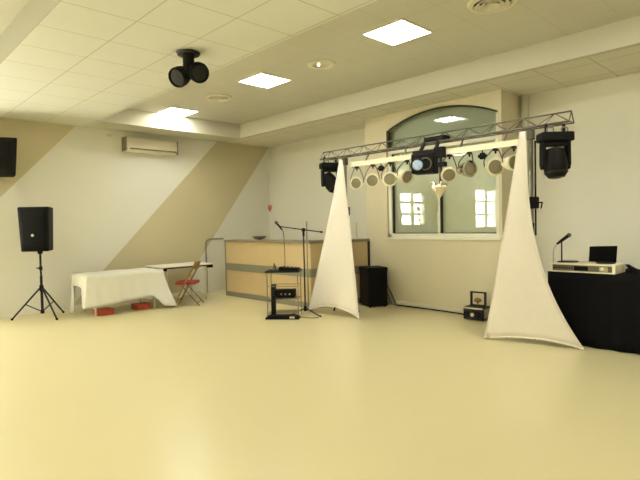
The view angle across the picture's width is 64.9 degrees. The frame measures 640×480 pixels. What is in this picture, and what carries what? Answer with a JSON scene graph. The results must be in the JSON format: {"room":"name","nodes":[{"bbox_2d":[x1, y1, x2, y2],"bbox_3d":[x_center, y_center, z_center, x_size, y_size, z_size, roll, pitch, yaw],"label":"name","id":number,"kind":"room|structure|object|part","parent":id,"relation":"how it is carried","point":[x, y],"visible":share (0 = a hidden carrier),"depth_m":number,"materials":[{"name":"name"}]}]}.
{"room":"community hall","nodes":[
{"label":"community hall","id":0,"kind":"room"},
{"bbox_2d":[0,0,28,34],"bbox_3d":[-4.138,-2.255,0.164,8.430,0.220,14.000,-3,3,-44],"label":"ceiling","id":1,"kind":"structure","parent":0,"point":[9,9],"depth_m":5.11,"materials":[{"name":"white paint"}]},
{"bbox_2d":[0,118,269,313],"bbox_3d":[-6.692,-0.599,7.569,15.250,4.000,0.200,-3,3,-44],"label":"wall","id":2,"kind":"structure","parent":0,"point":[114,208],"depth_m":10.00,"materials":[{"name":"beige paint"}]},
{"bbox_2d":[0,137,16,176],"bbox_3d":[-5.327,-1.367,8.382,0.569,0.620,0.481,-2,2,-24],"label":"loudspeaker","id":3,"kind":"object","parent":2,"relation":"attached to","point":[8,146],"visible":1,"depth_m":8.26,"materials":[{"name":"black plastic"}]},
{"bbox_2d":[0,141,12,173],"bbox_3d":[-5.250,-1.348,8.207,0.400,0.515,0.099,-2,2,-24],"label":"grille","id":4,"kind":"object","parent":3,"relation":"attached to","point":[6,147],"depth_m":8.25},
{"bbox_2d":[0,287,225,317],"bbox_3d":[-3.472,1.198,10.529,6.250,0.070,0.012,-3,3,-44],"label":"baseboard","id":5,"kind":"structure","parent":2,"relation":"attached to","point":[6,315],"depth_m":9.38,"materials":[{"name":"beige paint"}]},
{"bbox_2d":[121,136,177,155],"bbox_3d":[-3.480,-1.925,10.355,1.124,0.272,0.200,-3,3,-44],"label":"air conditioner","id":6,"kind":"object","parent":2,"relation":"attached to","point":[129,144],"visible":1,"depth_m":10.25,"materials":[{"name":"white plastic"}]},
{"bbox_2d":[86,108,239,141],"bbox_3d":[-3.118,-2.352,10.351,3.050,0.300,0.700,-3,3,-44],"label":"trim","id":7,"kind":"structure","parent":2,"relation":"attached to","point":[128,120],"depth_m":10.10,"materials":[{"name":"beige paint"}]},
{"bbox_2d":[225,15,639,142],"bbox_3d":[2.619,-2.358,6.638,0.100,0.300,14.000,-3,3,-44],"label":"ceiling beam","id":8,"kind":"structure","parent":2,"relation":"attached to","point":[623,34],"depth_m":7.08,"materials":[{"name":"beige paint"}]},
{"bbox_2d":[0,0,376,126],"bbox_3d":[-0.356,-2.308,3.787,2.040,0.520,14.000,-3,3,-44],"label":"ceiling","id":9,"kind":"structure","parent":0,"point":[83,63],"depth_m":5.31,"materials":[{"name":"white tile"}]},
{"bbox_2d":[168,49,208,87],"bbox_3d":[-1.452,-1.886,5.579,0.447,0.392,0.260,-1,2,4],"label":"spotlight","id":10,"kind":"object","parent":9,"relation":"hanging from","point":[198,72],"visible":1,"depth_m":5.52,"materials":[{"name":"black metal"}]},
{"bbox_2d":[0,290,639,479],"bbox_3d":[-1.734,1.532,2.511,15.250,0.150,14.400,-3,3,-44],"label":"floor","id":11,"kind":"structure","parent":0,"point":[216,389],"depth_m":4.33,"materials":[{"name":"beige laminate"}]},
{"bbox_2d":[11,254,63,320],"bbox_3d":[-4.670,0.748,8.463,0.862,1.161,0.712,-3,3,-44],"label":"speaker stand","id":12,"kind":"object","parent":11,"relation":"on","point":[41,288],"visible":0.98,"depth_m":8.51,"materials":[{"name":"black metal"}]},
{"bbox_3d":[-4.934,1.069,8.449,0.444,0.508,0.028,-2,2,-23],"label":"leg","id":13,"kind":"part","parent":12,"relation":"part of","materials":[{"name":"black metal"}]},
{"bbox_2d":[17,207,52,253],"bbox_3d":[-4.740,-0.160,8.482,0.495,0.785,0.440,-1,2,-4],"label":"loudspeaker","id":14,"kind":"object","parent":12,"relation":"on","point":[35,223],"visible":1,"depth_m":8.29,"materials":[{"name":"black plastic"}]},
{"bbox_3d":[-4.522,1.061,8.418,0.427,0.508,0.028,0,2,33],"label":"leg","id":15,"kind":"part","parent":12,"relation":"part of","materials":[{"name":"black metal"}]},
{"bbox_3d":[-4.653,1.052,8.784,0.028,0.509,0.464,-1,2,14],"label":"leg","id":16,"kind":"part","parent":12,"relation":"part of","materials":[{"name":"black metal"}]},
{"bbox_2d":[93,307,113,315],"bbox_3d":[-3.778,1.248,8.790,0.276,0.098,0.276,-3,3,-44],"label":"storage box","id":17,"kind":"object","parent":11,"relation":"on","point":[103,311],"visible":1,"depth_m":8.71,"materials":[{"name":"red plastic"}]},
{"bbox_3d":[-3.779,1.208,8.789,0.276,0.018,0.276,-3,3,-44],"label":"lid","id":18,"kind":"part","parent":17,"relation":"part of","materials":[{"name":"red plastic"}]},
{"bbox_2d":[83,275,155,315],"bbox_3d":[-3.668,0.931,9.207,1.340,0.700,0.725,-3,3,-44],"label":"folding table","id":19,"kind":"object","parent":11,"relation":"on","point":[154,298],"visible":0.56,"depth_m":9.36,"materials":[{"name":"white laminate"}]},
{"bbox_2d":[70,267,176,312],"bbox_3d":[-3.557,0.918,9.191,1.659,0.703,0.938,-3,3,-44],"label":"tablecloth","id":20,"kind":"object","parent":19,"relation":"on","point":[102,288],"visible":1,"depth_m":8.89,"materials":[{"name":"white fabric"}]},
{"bbox_3d":[-3.086,0.932,9.366,0.040,0.660,0.040,-3,3,-44],"label":"leg","id":21,"kind":"part","parent":19,"relation":"part of","materials":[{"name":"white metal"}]},
{"bbox_2d":[131,302,151,309],"bbox_3d":[-3.308,1.220,9.310,0.276,0.098,0.276,0,3,43],"label":"storage box","id":22,"kind":"object","parent":11,"relation":"on","point":[141,305],"visible":1,"depth_m":9.23,"materials":[{"name":"red plastic"}]},
{"bbox_3d":[-3.309,1.180,9.309,0.276,0.018,0.276,0,3,43],"label":"lid","id":23,"kind":"part","parent":22,"relation":"part of","materials":[{"name":"red plastic"}]},
{"bbox_2d":[145,262,212,298],"bbox_3d":[-2.848,0.861,10.235,1.130,0.735,0.735,-3,3,-44],"label":"folding table","id":24,"kind":"object","parent":11,"relation":"on","point":[165,267],"visible":0.6,"depth_m":10.17,"materials":[{"name":"white plastic"}]},
{"bbox_3d":[-2.753,0.862,10.751,0.040,0.695,0.040,-3,3,-44],"label":"leg","id":25,"kind":"part","parent":24,"relation":"part of","materials":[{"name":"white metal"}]},
{"bbox_3d":[-2.338,0.867,10.318,0.040,0.695,0.040,-3,3,-44],"label":"leg","id":26,"kind":"part","parent":24,"relation":"part of","materials":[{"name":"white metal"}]},
{"bbox_2d":[175,260,203,305],"bbox_3d":[-2.512,0.822,9.612,0.504,0.833,0.431,-1,2,0],"label":"folding chair","id":27,"kind":"object","parent":11,"relation":"on","point":[196,265],"visible":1,"depth_m":9.46,"materials":[{"name":"brown metal"}]},
{"bbox_3d":[-2.535,0.828,9.416,0.457,0.830,0.038,-1,2,0],"label":"long leg","id":28,"kind":"part","parent":27,"relation":"part of","materials":[{"name":"brown metal"}]},
{"bbox_3d":[-2.531,0.804,9.612,0.380,0.055,0.399,-1,2,0],"label":"seat","id":29,"kind":"part","parent":27,"relation":"part of","materials":[{"name":"red plastic"}]},
{"bbox_3d":[-2.451,1.020,9.443,0.391,0.446,0.028,-1,2,0],"label":"leg","id":30,"kind":"part","parent":27,"relation":"part of","materials":[{"name":"brown wood"}]},
{"bbox_3d":[-2.333,0.470,9.601,0.066,0.137,0.404,-1,2,0],"label":"backrest","id":31,"kind":"part","parent":27,"relation":"part of","materials":[{"name":"brown wood"}]},
{"bbox_2d":[205,238,223,292],"bbox_3d":[-2.391,0.566,11.469,0.483,1.223,0.036,-3,3,-44],"label":"pipe","id":32,"kind":"object","parent":11,"relation":"on","point":[209,238],"visible":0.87,"depth_m":11.32,"materials":[{"name":"grey metal"}]},
{"bbox_2d":[271,295,275,313],"bbox_3d":[-0.743,1.072,8.094,0.070,0.360,0.060,-1,2,6],"label":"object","id":33,"kind":"object","parent":11,"relation":"on","point":[273,297],"visible":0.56,"depth_m":8.06,"materials":[{"name":"black plastic"}]},
{"bbox_2d":[265,314,300,319],"bbox_3d":[-0.589,1.222,8.005,0.540,0.060,0.185,-1,2,6],"label":"board","id":34,"kind":"object","parent":11,"relation":"on","point":[271,316],"visible":1,"depth_m":7.94,"materials":[{"name":"black plastic"}]},
{"bbox_2d":[265,269,301,315],"bbox_3d":[-0.586,0.870,8.271,0.560,0.745,0.380,-1,2,6],"label":"equipment rack","id":35,"kind":"object","parent":11,"relation":"on","point":[270,271],"visible":0.8,"depth_m":8.13,"materials":[{"name":"grey metal"}]},
{"bbox_3d":[-0.852,0.888,8.140,0.020,0.730,0.020,-1,2,6],"label":"post","id":36,"kind":"part","parent":35,"relation":"part of","materials":[{"name":"grey metal"}]},
{"bbox_2d":[271,284,295,297],"bbox_3d":[-0.593,0.833,8.256,0.370,0.220,0.270,-1,2,6],"label":"amplifier","id":37,"kind":"object","parent":35,"relation":"on","point":[280,293],"visible":0.9,"depth_m":8.15,"materials":[{"name":"black plastic"}]},
{"bbox_3d":[-0.755,0.838,8.203,0.060,0.220,0.130,-1,2,6],"label":"plate","id":38,"kind":"part","parent":37,"relation":"part of","materials":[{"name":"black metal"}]},
{"bbox_2d":[265,269,301,272],"bbox_3d":[-0.594,0.508,8.259,0.560,0.020,0.380,-1,2,6],"label":"shelf","id":39,"kind":"object","parent":35,"relation":"attached to","point":[271,270],"depth_m":8.08,"materials":[{"name":"black plastic"}]},
{"bbox_2d":[268,310,300,313],"bbox_3d":[-0.579,1.177,8.281,0.500,0.010,0.320,-1,2,6],"label":"shelf","id":40,"kind":"object","parent":35,"relation":"attached to","point":[277,311],"depth_m":8.19,"materials":[{"name":"grey metal"}]},
{"bbox_2d":[268,296,300,299],"bbox_3d":[-0.584,0.950,8.274,0.500,0.015,0.320,-1,2,6],"label":"shelf","id":41,"kind":"object","parent":35,"relation":"attached to","point":[296,297],"depth_m":8.13,"materials":[{"name":"grey metal"}]},
{"bbox_2d":[279,266,299,270],"bbox_3d":[-0.496,0.458,8.247,0.320,0.075,0.240,-1,2,6],"label":"mixer","id":42,"kind":"object","parent":35,"relation":"on","point":[282,268],"visible":1,"depth_m":8.14,"materials":[{"name":"black plastic"}]},
{"bbox_3d":[-0.355,0.878,8.085,0.020,0.730,0.020,-1,2,6],"label":"post","id":43,"kind":"part","parent":35,"relation":"part of","materials":[{"name":"grey metal"}]},
{"bbox_3d":[-0.320,0.867,8.403,0.020,0.730,0.020,-1,2,6],"label":"post","id":44,"kind":"part","parent":35,"relation":"part of","materials":[{"name":"grey metal"}]},
{"bbox_2d":[224,238,369,307],"bbox_3d":[-0.518,0.581,10.156,1.305,1.195,3.067,-3,3,-44],"label":"bar counter","id":45,"kind":"object","parent":11,"relation":"on","point":[247,261],"depth_m":9.65,"materials":[{"name":"brown wood"}]},
{"bbox_2d":[252,236,266,239],"bbox_3d":[-1.216,-0.037,10.123,0.300,0.075,0.300,-3,3,-44],"label":"bowl","id":46,"kind":"object","parent":45,"relation":"on","point":[254,237],"visible":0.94,"depth_m":10.03,"materials":[{"name":"grey metal"}]},
{"bbox_3d":[-0.732,1.148,9.723,3.254,0.100,1.012,0,2,25],"label":"kick plate","id":47,"kind":"part","parent":45,"relation":"part of","materials":[{"name":"grey laminate"}]},
{"bbox_2d":[224,238,368,243],"bbox_3d":[-0.524,0.007,10.130,1.305,0.045,3.047,-3,3,-44],"label":"countertop","id":48,"kind":"structure","parent":45,"relation":"on","point":[359,239],"depth_m":9.46,"materials":[{"name":"beige laminate"}]},
{"bbox_3d":[0.920,0.590,9.448,0.042,1.160,0.024,-3,3,-44],"label":"post","id":49,"kind":"part","parent":45,"relation":"part of","materials":[{"name":"black metal"}]},
{"bbox_2d":[274,221,322,316],"bbox_3d":[-0.246,0.452,8.320,0.652,1.561,0.781,-3,3,-44],"label":"microphone stand","id":50,"kind":"object","parent":11,"relation":"on","point":[305,308],"visible":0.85,"depth_m":8.34,"materials":[{"name":"black metal"}]},
{"bbox_2d":[303,221,313,310],"bbox_3d":[-0.217,0.449,8.738,0.180,1.540,0.180,-3,3,-44],"label":"stand","id":51,"kind":"object","parent":11,"relation":"on","point":[306,221],"visible":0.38,"depth_m":8.73,"materials":[{"name":"grey metal"}]},
{"bbox_2d":[308,160,358,318],"bbox_3d":[0.196,-0.025,8.195,1.095,2.498,0.097,0,3,42],"label":"drape","id":52,"kind":"object","parent":11,"relation":"on","point":[335,281],"visible":1,"depth_m":8.09,"materials":[{"name":"white fabric"}]},
{"bbox_2d":[333,158,359,311],"bbox_3d":[0.396,-0.066,8.386,0.228,2.546,0.461,-3,3,-44],"label":"stand","id":53,"kind":"object","parent":11,"relation":"on","point":[345,160],"visible":0.27,"depth_m":8.21,"materials":[{"name":"black metal"}]},
{"bbox_2d":[320,110,574,160],"bbox_3d":[1.439,-1.401,7.097,0.173,0.149,4.014,-3,3,-44],"label":"lighting truss","id":54,"kind":"object","parent":53,"relation":"on","point":[567,121],"visible":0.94,"depth_m":6.62,"materials":[{"name":"metal"}]},
{"bbox_2d":[319,157,338,192],"bbox_3d":[0.175,-1.071,8.318,0.342,0.592,0.283,-2,2,-17],"label":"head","id":55,"kind":"object","parent":54,"relation":"hanging from","point":[328,180],"visible":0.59,"depth_m":8.24},
{"bbox_3d":[0.046,-1.014,8.289,0.040,0.276,0.104,-2,2,-17],"label":"yoke arm","id":56,"kind":"part","parent":55,"relation":"part of","materials":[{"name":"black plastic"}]},
{"bbox_2d":[349,147,411,167],"bbox_3d":[0.925,-1.230,7.465,0.130,0.217,1.210,-3,3,-44],"label":"bar","id":57,"kind":"object","parent":54,"relation":"hanging from","point":[403,157],"visible":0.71,"depth_m":7.40,"materials":[{"name":"beige paint"}]},
{"bbox_2d":[350,166,363,189],"bbox_3d":[0.580,-0.964,7.842,0.220,0.372,0.223,-1,2,16],"label":"can","id":58,"kind":"object","parent":57,"relation":"hanging from","point":[356,183],"visible":1,"depth_m":7.76,"materials":[{"name":"metal"}]},
{"bbox_3d":[0.555,-0.875,7.753,0.202,0.202,0.033,-1,2,16],"label":"filter frame","id":59,"kind":"part","parent":58,"relation":"part of","materials":[{"name":"beige paint"}]},
{"bbox_2d":[364,164,379,187],"bbox_3d":[0.786,-0.966,7.614,0.230,0.360,0.218,-1,2,4],"label":"can","id":60,"kind":"object","parent":57,"relation":"hanging from","point":[371,180],"visible":1,"depth_m":7.52,"materials":[{"name":"beige paint"}]},
{"bbox_3d":[0.780,-0.889,7.521,0.212,0.212,0.025,-1,2,6],"label":"filter frame","id":61,"kind":"part","parent":60,"relation":"part of","materials":[{"name":"beige paint"}]},
{"bbox_2d":[378,164,383,170],"bbox_3d":[0.903,-1.075,7.446,0.044,0.110,0.100,-3,3,-44],"label":"clamp","id":62,"kind":"object","parent":57,"relation":"attached to","point":[380,168],"visible":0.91,"depth_m":7.43,"materials":[{"name":"black metal"}]},
{"bbox_2d":[381,162,396,186],"bbox_3d":[1.011,-0.959,7.376,0.237,0.368,0.218,-1,2,2],"label":"can","id":63,"kind":"object","parent":57,"relation":"hanging from","point":[389,179],"visible":0.95,"depth_m":7.28,"materials":[{"name":"beige paint"}]},
{"bbox_3d":[1.010,-0.881,7.282,0.219,0.218,0.025,-1,2,2],"label":"filter frame","id":64,"kind":"part","parent":63,"relation":"part of","materials":[{"name":"beige paint"}]},
{"bbox_2d":[396,160,413,184],"bbox_3d":[1.184,-0.957,7.144,0.240,0.357,0.249,-2,2,-27],"label":"can","id":65,"kind":"object","parent":57,"relation":"hanging from","point":[405,176],"visible":0.97,"depth_m":7.08,"materials":[{"name":"beige paint"}]},
{"bbox_3d":[1.225,-0.884,7.069,0.223,0.214,0.076,-2,2,-29],"label":"filter frame","id":66,"kind":"part","parent":65,"relation":"part of","materials":[{"name":"beige paint"}]},
{"bbox_2d":[410,141,448,197],"bbox_3d":[1.513,-0.954,6.746,0.540,0.795,0.431,0,2,28],"label":"light","id":67,"kind":"object","parent":54,"relation":"hanging from","point":[423,162],"depth_m":6.67,"materials":[{"name":"black plastic"}]},
{"bbox_3d":[1.580,-0.889,6.634,0.224,0.670,0.260,-3,3,-44],"label":"hanging lamp","id":68,"kind":"part","parent":67,"relation":"part of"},
{"bbox_2d":[424,135,449,141],"bbox_3d":[1.595,-1.383,6.887,0.150,0.060,0.340,-3,3,-44],"label":"box","id":69,"kind":"object","parent":54,"relation":"on","point":[441,137],"visible":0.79,"depth_m":6.82,"materials":[{"name":"black plastic"}]},
{"bbox_2d":[446,132,517,155],"bbox_3d":[2.053,-1.216,6.289,0.130,0.217,1.070,-3,3,-44],"label":"bar","id":70,"kind":"object","parent":54,"relation":"hanging from","point":[503,144],"visible":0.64,"depth_m":6.25,"materials":[{"name":"beige paint"}]},
{"bbox_2d":[440,154,456,182],"bbox_3d":[1.699,-0.942,6.660,0.230,0.387,0.247,-1,2,7],"label":"can","id":71,"kind":"object","parent":70,"relation":"hanging from","point":[449,174],"visible":0.95,"depth_m":6.58,"materials":[{"name":"beige paint"}]},
{"bbox_3d":[1.685,-0.848,6.578,0.212,0.205,0.071,-1,2,9],"label":"filter frame","id":72,"kind":"part","parent":71,"relation":"part of","materials":[{"name":"beige paint"}]},
{"bbox_2d":[457,152,476,176],"bbox_3d":[1.863,-0.963,6.455,0.229,0.331,0.218,-2,2,-17],"label":"can","id":73,"kind":"object","parent":70,"relation":"hanging from","point":[468,168],"visible":1,"depth_m":6.37,"materials":[{"name":"silver metal"}]},
{"bbox_3d":[1.894,-0.901,6.365,0.212,0.212,0.025,-2,2,-16],"label":"filter frame","id":74,"kind":"part","parent":73,"relation":"part of","materials":[{"name":"silver metal"}]},
{"bbox_2d":[478,150,486,159],"bbox_3d":[2.024,-1.062,6.277,0.044,0.110,0.100,-3,3,-44],"label":"clamp","id":75,"kind":"object","parent":70,"relation":"attached to","point":[482,155],"visible":0.93,"depth_m":6.26,"materials":[{"name":"black metal"}]},
{"bbox_2d":[483,148,504,175],"bbox_3d":[2.132,-0.953,6.205,0.241,0.348,0.225,-1,2,2],"label":"can","id":76,"kind":"object","parent":70,"relation":"hanging from","point":[493,167],"visible":0.9,"depth_m":6.11,"materials":[{"name":"beige paint"}]},
{"bbox_3d":[2.130,-0.886,6.113,0.223,0.222,0.035,-1,2,2],"label":"filter frame","id":77,"kind":"part","parent":76,"relation":"part of","materials":[{"name":"beige paint"}]},
{"bbox_2d":[501,146,516,170],"bbox_3d":[2.268,-0.969,6.036,0.218,0.305,0.223,-2,2,-16],"label":"can","id":78,"kind":"object","parent":70,"relation":"hanging from","point":[508,162],"visible":0.7,"depth_m":5.94,"materials":[{"name":"beige paint"}]},
{"bbox_3d":[2.294,-0.915,5.946,0.202,0.202,0.033,-2,2,-15],"label":"filter frame","id":79,"kind":"part","parent":78,"relation":"part of","materials":[{"name":"beige paint"}]},
{"bbox_2d":[536,124,574,178],"bbox_3d":[2.671,-1.003,5.716,0.360,0.620,0.260,-1,2,0],"label":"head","id":80,"kind":"object","parent":54,"relation":"hanging from","point":[555,161],"visible":1,"depth_m":5.64},
{"bbox_3d":[2.532,-0.945,5.723,0.040,0.290,0.110,-1,2,0],"label":"yoke arm","id":81,"kind":"part","parent":80,"relation":"part of","materials":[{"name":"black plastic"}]},
{"bbox_3d":[2.665,-1.242,5.652,0.245,0.063,0.016,-1,2,0],"label":"handle","id":82,"kind":"part","parent":80,"relation":"part of","materials":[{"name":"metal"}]},
{"bbox_3d":[2.812,-0.951,5.721,0.040,0.290,0.110,-1,2,0],"label":"yoke arm","id":83,"kind":"part","parent":80,"relation":"part of","materials":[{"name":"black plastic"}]},
{"bbox_2d":[359,265,387,307],"bbox_3d":[0.962,0.832,9.067,0.378,0.700,0.432,-2,2,-17],"label":"subwoofer","id":84,"kind":"object","parent":11,"relation":"on","point":[373,279],"visible":1,"depth_m":8.88,"materials":[{"name":"black plastic"}]},
{"bbox_2d":[370,272,386,304],"bbox_3d":[1.025,0.852,8.865,0.310,0.550,0.008,-2,2,-17],"label":"grille","id":85,"kind":"object","parent":84,"relation":"attached to","point":[378,280],"depth_m":8.86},
{"bbox_2d":[394,304,462,314],"bbox_3d":[1.836,1.161,8.481,0.114,0.041,1.514,-3,2,-38],"label":"cable","id":86,"kind":"object","parent":11,"relation":"on","point":[394,304],"visible":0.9,"depth_m":8.47,"materials":[{"name":"black plastic"}]},
{"bbox_2d":[463,291,489,320],"bbox_3d":[2.369,0.983,7.596,0.325,0.411,0.295,0,3,42],"label":"light","id":87,"kind":"object","parent":11,"relation":"on","point":[472,311],"visible":0.97,"depth_m":7.51,"materials":[{"name":"black metal"}]},
{"bbox_3d":[2.499,1.089,7.502,0.005,0.140,0.230,0,3,42],"label":"plate","id":88,"kind":"part","parent":87,"relation":"part of","materials":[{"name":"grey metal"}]},
{"bbox_2d":[484,131,583,349],"bbox_3d":[2.438,0.001,5.886,1.124,2.499,0.262,0,2,35],"label":"drape","id":89,"kind":"object","parent":11,"relation":"on","point":[523,303],"visible":1,"depth_m":5.93,"materials":[{"name":"white fabric"}]},
{"bbox_2d":[527,129,542,339],"bbox_3d":[2.509,-0.040,6.152,0.228,2.546,0.492,-3,3,-44],"label":"stand","id":90,"kind":"object","parent":11,"relation":"on","point":[534,201],"visible":0.55,"depth_m":5.98,"materials":[{"name":"black metal"}]},
{"bbox_2d":[548,268,639,353],"bbox_3d":[3.809,0.801,5.668,0.888,0.856,2.158,-3,3,-44],"label":"draped table","id":91,"kind":"object","parent":11,"relation":"on","point":[602,311],"visible":0.73,"depth_m":5.70,"materials":[{"name":"black fabric"}]},
{"bbox_2d":[549,260,624,274],"bbox_3d":[3.174,0.316,5.996,0.385,0.119,0.726,-3,3,-44],"label":"console","id":92,"kind":"object","parent":91,"relation":"on","point":[613,268],"visible":0.91,"depth_m":5.84,"materials":[{"name":"beige paint"}]},
{"bbox_2d":[553,233,570,262],"bbox_3d":[2.951,0.093,6.135,0.213,0.356,0.100,-2,2,-14],"label":"desk microphone","id":93,"kind":"object","parent":92,"relation":"on","point":[568,235],"visible":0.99,"depth_m":6.12,"materials":[{"name":"black metal"}]},
{"bbox_3d":[3.175,0.281,5.996,0.380,0.020,0.710,-3,3,-44],"label":"panel","id":94,"kind":"part","parent":92,"relation":"part of","materials":[{"name":"beige paint"}]},
{"bbox_2d":[589,246,616,262],"bbox_3d":[3.452,0.215,6.250,0.330,0.292,0.274,-1,2,2],"label":"laptop","id":95,"kind":"object","parent":92,"relation":"on","point":[596,253],"visible":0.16,"depth_m":6.12,"materials":[{"name":"black plastic"}]},
{"bbox_2d":[625,264,639,273],"bbox_3d":[3.688,0.327,5.576,0.311,0.100,0.551,-3,3,-44],"label":"cable","id":96,"kind":"object","parent":91,"relation":"on","point":[628,266],"visible":1,"depth_m":5.67,"materials":[{"name":"black plastic"}]},
{"bbox_2d":[129,0,639,123],"bbox_3d":[1.957,-2.583,6.001,4.380,0.220,14.000,-3,3,-44],"label":"ceiling","id":97,"kind":"structure","parent":0,"point":[460,35],"depth_m":6.54,"materials":[{"name":"white paint"}]},
{"bbox_2d":[156,107,198,116],"bbox_3d":[-2.766,-2.485,9.780,0.600,0.012,0.600,-3,3,-44],"label":"recessed light","id":98,"kind":"object","parent":97,"relation":"in","point":[174,111],"visible":1,"depth_m":9.75,"materials":[{"name":"white plastic"}]},
{"bbox_2d":[159,108,195,115],"bbox_3d":[-2.766,-2.487,9.780,0.560,0.008,0.560,-3,3,-44],"label":"diffuser","id":99,"kind":"object","parent":98,"relation":"attached to","point":[169,111],"depth_m":9.75,"materials":[{"name":"white plastic"}]},
{"bbox_2d":[206,94,231,101],"bbox_3d":[-1.752,-2.454,8.723,0.440,0.050,0.440,-3,3,-44],"label":"ceiling vent","id":100,"kind":"object","parent":97,"relation":"in","point":[213,97],"visible":1,"depth_m":8.64,"materials":[{"name":"white plastic"}]},
{"bbox_2d":[237,72,291,88],"bbox_3d":[-0.860,-2.462,7.791,0.600,0.012,0.600,-3,3,-44],"label":"recessed light","id":101,"kind":"object","parent":97,"relation":"in","point":[264,80],"visible":1,"depth_m":7.77,"materials":[{"name":"white plastic"}]},
{"bbox_2d":[307,59,335,68],"bbox_3d":[0.023,-2.451,7.044,0.400,0.040,0.400,-3,3,-44],"label":"recessed light","id":102,"kind":"object","parent":97,"relation":"in","point":[320,63],"visible":1,"depth_m":7.01,"materials":[{"name":"white plastic"}]},
{"bbox_2d":[361,18,432,45],"bbox_3d":[0.912,-2.441,5.943,0.600,0.012,0.600,-3,3,-44],"label":"recessed light","id":103,"kind":"object","parent":97,"relation":"in","point":[402,30],"visible":1,"depth_m":5.92,"materials":[{"name":"white plastic"}]},
{"bbox_2d":[467,0,517,13],"bbox_3d":[1.765,-2.415,5.154,0.500,0.050,0.500,-3,3,-44],"label":"ceiling vent","id":104,"kind":"object","parent":97,"relation":"in","point":[475,6],"visible":1,"depth_m":5.19,"materials":[{"name":"white plastic"}]},
{"bbox_2d":[227,45,639,146],"bbox_3d":[3.099,-2.384,7.098,1.230,0.300,14.000,-3,3,-44],"label":"ceiling","id":105,"kind":"structure","parent":0,"point":[626,61],"depth_m":7.42,"materials":[{"name":"paint"}]},
{"bbox_2d":[364,90,520,307],"bbox_3d":[2.032,-0.547,8.735,0.650,3.430,2.690,-3,3,-44],"label":"wall","id":106,"kind":"structure","parent":0,"point":[434,272],"depth_m":8.42,"materials":[{"name":"beige paint"}]},
{"bbox_2d":[388,299,462,312],"bbox_3d":[1.829,1.134,8.560,0.015,0.090,2.690,-3,3,-44],"label":"baseboard","id":107,"kind":"structure","parent":106,"relation":"attached to","point":[430,306],"depth_m":8.55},
{"bbox_2d":[386,105,501,239],"bbox_3d":[1.992,-1.112,8.354,0.170,2.215,2.195,-3,3,-44],"label":"window","id":108,"kind":"structure","parent":106,"relation":"in","point":[417,201],"depth_m":8.31,"materials":[{"name":"clear glass"}]},
{"bbox_3d":[1.960,-1.895,8.331,0.088,0.594,2.131,-3,3,-44],"label":"arch frame","id":109,"kind":"part","parent":108,"relation":"part of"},
{"bbox_3d":[1.984,-0.024,8.359,0.080,0.040,2.195,-3,3,-44],"label":"sill","id":110,"kind":"part","parent":108,"relation":"part of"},
{"bbox_2d":[268,72,639,281],"bbox_3d":[3.651,-0.833,7.644,0.200,4.000,14.000,-3,3,-44],"label":"wall","id":111,"kind":"structure","parent":0,"point":[597,202],"depth_m":7.43,"materials":[{"name":"white paint"}]},
{"bbox_2d":[522,94,528,189],"bbox_3d":[3.238,-0.546,7.889,0.080,3.430,0.080,-3,3,-44],"label":"trim","id":112,"kind":"structure","parent":111,"relation":"attached to","point":[525,98],"depth_m":7.82,"materials":[{"name":"beige paint"}]}
]}

